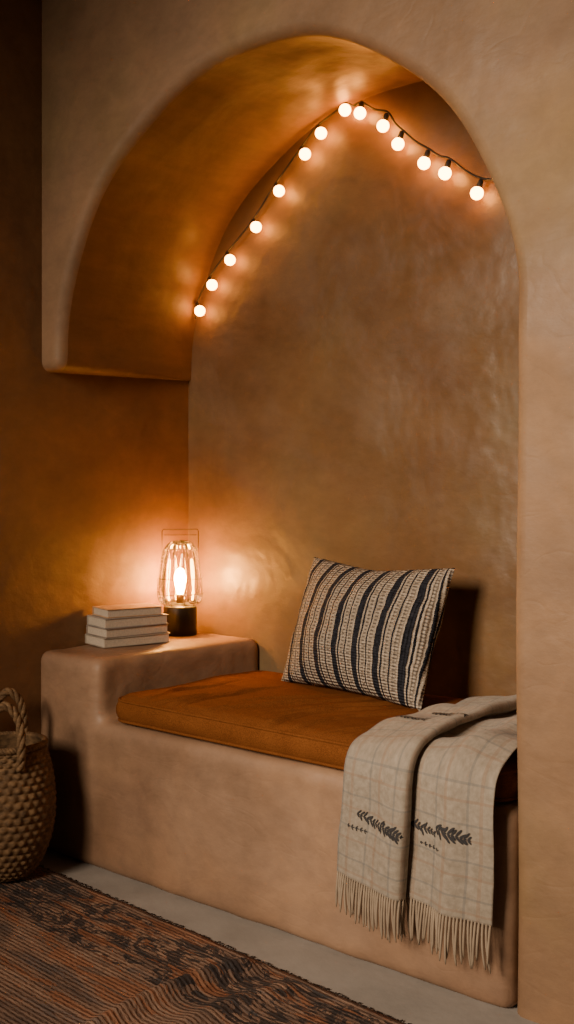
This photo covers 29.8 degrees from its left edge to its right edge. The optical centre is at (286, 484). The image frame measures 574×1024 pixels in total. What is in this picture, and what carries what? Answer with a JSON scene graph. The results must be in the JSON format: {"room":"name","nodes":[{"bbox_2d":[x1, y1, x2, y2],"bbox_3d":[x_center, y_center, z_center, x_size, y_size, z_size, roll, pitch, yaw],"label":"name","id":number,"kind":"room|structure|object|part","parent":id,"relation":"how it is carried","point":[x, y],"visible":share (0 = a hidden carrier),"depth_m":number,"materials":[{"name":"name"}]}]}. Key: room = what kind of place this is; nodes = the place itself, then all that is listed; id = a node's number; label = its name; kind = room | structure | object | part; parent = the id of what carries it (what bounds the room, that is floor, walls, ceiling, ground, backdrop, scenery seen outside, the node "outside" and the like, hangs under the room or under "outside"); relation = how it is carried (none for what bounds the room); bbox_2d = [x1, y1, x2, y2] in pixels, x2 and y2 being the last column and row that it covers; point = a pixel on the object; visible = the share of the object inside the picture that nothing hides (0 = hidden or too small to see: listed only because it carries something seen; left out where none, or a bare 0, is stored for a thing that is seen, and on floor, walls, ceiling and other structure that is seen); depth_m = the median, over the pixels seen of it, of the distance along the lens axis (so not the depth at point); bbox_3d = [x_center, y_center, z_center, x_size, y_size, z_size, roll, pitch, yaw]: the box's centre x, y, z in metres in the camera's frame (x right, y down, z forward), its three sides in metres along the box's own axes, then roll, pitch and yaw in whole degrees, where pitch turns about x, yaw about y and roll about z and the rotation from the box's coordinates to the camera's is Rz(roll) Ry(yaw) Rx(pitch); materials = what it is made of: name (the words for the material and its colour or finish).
{"room":"reading nook","nodes":[
{"label":"reading nook","id":0,"kind":"room"},
{"bbox_2d":[0,0,187,733],"bbox_3d":[-1.944,-0.350,1.941,0.120,2.900,4.820,0,0,40],"label":"wall","id":1,"kind":"structure","parent":0,"point":[94,468],"depth_m":3.28,"materials":[{"name":"paint"}]},
{"bbox_2d":[39,849,538,1023],"bbox_3d":[-0.268,1.150,0.602,4.408,0.100,4.940,0,0,40],"label":"floor","id":2,"kind":"structure","parent":0,"point":[398,995],"depth_m":2.50,"materials":[{"name":"concrete"}]},
{"bbox_2d":[0,865,411,1023],"bbox_3d":[-0.406,1.081,1.643,2.600,0.039,1.719,0,0,44],"label":"area rug","id":3,"kind":"object","parent":2,"relation":"on","point":[71,952],"visible":0.99,"depth_m":2.41,"materials":[{"name":"fabric"}]},
{"bbox_2d":[0,687,55,882],"bbox_3d":[-0.780,0.835,3.006,0.277,0.507,0.278,0,0,40],"label":"seagrass basket","id":4,"kind":"object","parent":3,"relation":"on","point":[27,783],"visible":1,"depth_m":2.92,"materials":[{"name":"beige wicker"}]},
{"bbox_3d":[-0.758,0.678,2.900,0.113,0.193,0.035,0,0,-12],"label":"handle","id":5,"kind":"part","parent":4,"relation":"part of","materials":[{"name":"beige wicker"}]},
{"bbox_3d":[-0.802,0.678,3.113,0.113,0.192,0.035,0,0,-12],"label":"handle","id":6,"kind":"part","parent":4,"relation":"part of","materials":[{"name":"beige wicker"}]},
{"bbox_2d":[41,632,518,1007],"bbox_3d":[0.055,0.802,2.997,1.616,0.614,0.643,0,0,40],"label":"bench","id":7,"kind":"object","parent":2,"relation":"on","point":[250,835],"visible":0.44,"depth_m":2.81,"materials":[{"name":"beige paint"}]},
{"bbox_2d":[85,603,169,647],"bbox_3d":[-0.502,0.440,3.409,0.232,0.114,0.138,0,0,-36],"label":"book stack","id":8,"kind":"object","parent":7,"relation":"on","point":[109,626],"visible":1,"depth_m":3.36,"materials":[{"name":"paper"}]},
{"bbox_2d":[157,529,203,636],"bbox_3d":[-0.355,0.322,3.590,0.155,0.354,0.155,0,0,36],"label":"lantern","id":9,"kind":"object","parent":7,"relation":"on","point":[182,617],"visible":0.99,"depth_m":3.57,"materials":[{"name":"clear glass"}]},
{"bbox_2d":[176,594,183,602],"bbox_3d":[-0.355,0.378,3.590,0.026,0.033,0.026,0,0,40],"label":"socket","id":10,"kind":"object","parent":9,"relation":"attached to","point":[179,599],"depth_m":3.58,"materials":[{"name":"gold metal"}]},
{"bbox_3d":[-0.355,0.291,3.590,0.149,0.216,0.149,0,0,40],"label":"glass globe","id":11,"kind":"part","parent":9,"relation":"part of","materials":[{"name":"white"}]},
{"bbox_3d":[-0.355,0.320,3.590,0.040,0.087,0.040,0,0,40],"label":"bulb","id":12,"kind":"part","parent":9,"relation":"part of","materials":[{"name":"white glass"}]},
{"bbox_2d":[116,670,517,801],"bbox_3d":[0.175,0.621,2.881,1.261,0.103,0.622,0,0,40],"label":"seat cushion","id":13,"kind":"object","parent":7,"relation":"on","point":[258,711],"visible":0.55,"depth_m":2.83,"materials":[{"name":"orange fabric"}]},
{"bbox_2d":[281,557,454,710],"bbox_3d":[0.215,0.404,3.056,0.227,0.366,0.575,0,0,-42],"label":"striped pillow","id":14,"kind":"object","parent":13,"relation":"on","point":[373,633],"visible":1,"depth_m":2.93,"materials":[{"name":"beige fabric"}]},
{"bbox_2d":[335,694,516,973],"bbox_3d":[0.432,0.763,2.540,0.414,0.484,0.599,0,0,40],"label":"throw blanket","id":15,"kind":"object","parent":13,"relation":"on","point":[417,808],"visible":0.89,"depth_m":2.33,"materials":[{"name":"fabric"}]},
{"bbox_2d":[42,0,573,1023],"bbox_3d":[0.905,-0.350,1.896,4.288,2.901,0.032,0,0,40],"label":"wall","id":16,"kind":"structure","parent":0,"point":[111,68],"depth_m":2.25,"materials":[{"name":"paint"}]},
{"bbox_2d":[51,36,422,380],"bbox_3d":[0.146,-0.757,2.957,1.758,0.828,0.608,0,0,40],"label":"vault","id":17,"kind":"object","parent":16,"relation":"attached to","point":[158,227],"visible":0.6,"depth_m":3.28,"materials":[{"name":"paint"}]},
{"bbox_2d":[195,101,492,318],"bbox_3d":[0.208,-0.866,3.230,1.390,0.600,0.038,0,0,40],"label":"string lights","id":18,"kind":"object","parent":17,"relation":"hanging from","point":[476,193],"visible":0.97,"depth_m":3.24,"materials":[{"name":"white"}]},
{"bbox_2d":[188,81,518,698],"bbox_3d":[0.409,-0.350,3.186,2.104,2.900,0.120,0,0,40],"label":"wall","id":19,"kind":"structure","parent":0,"point":[353,386],"depth_m":3.26,"materials":[{"name":"paint"}]}
]}

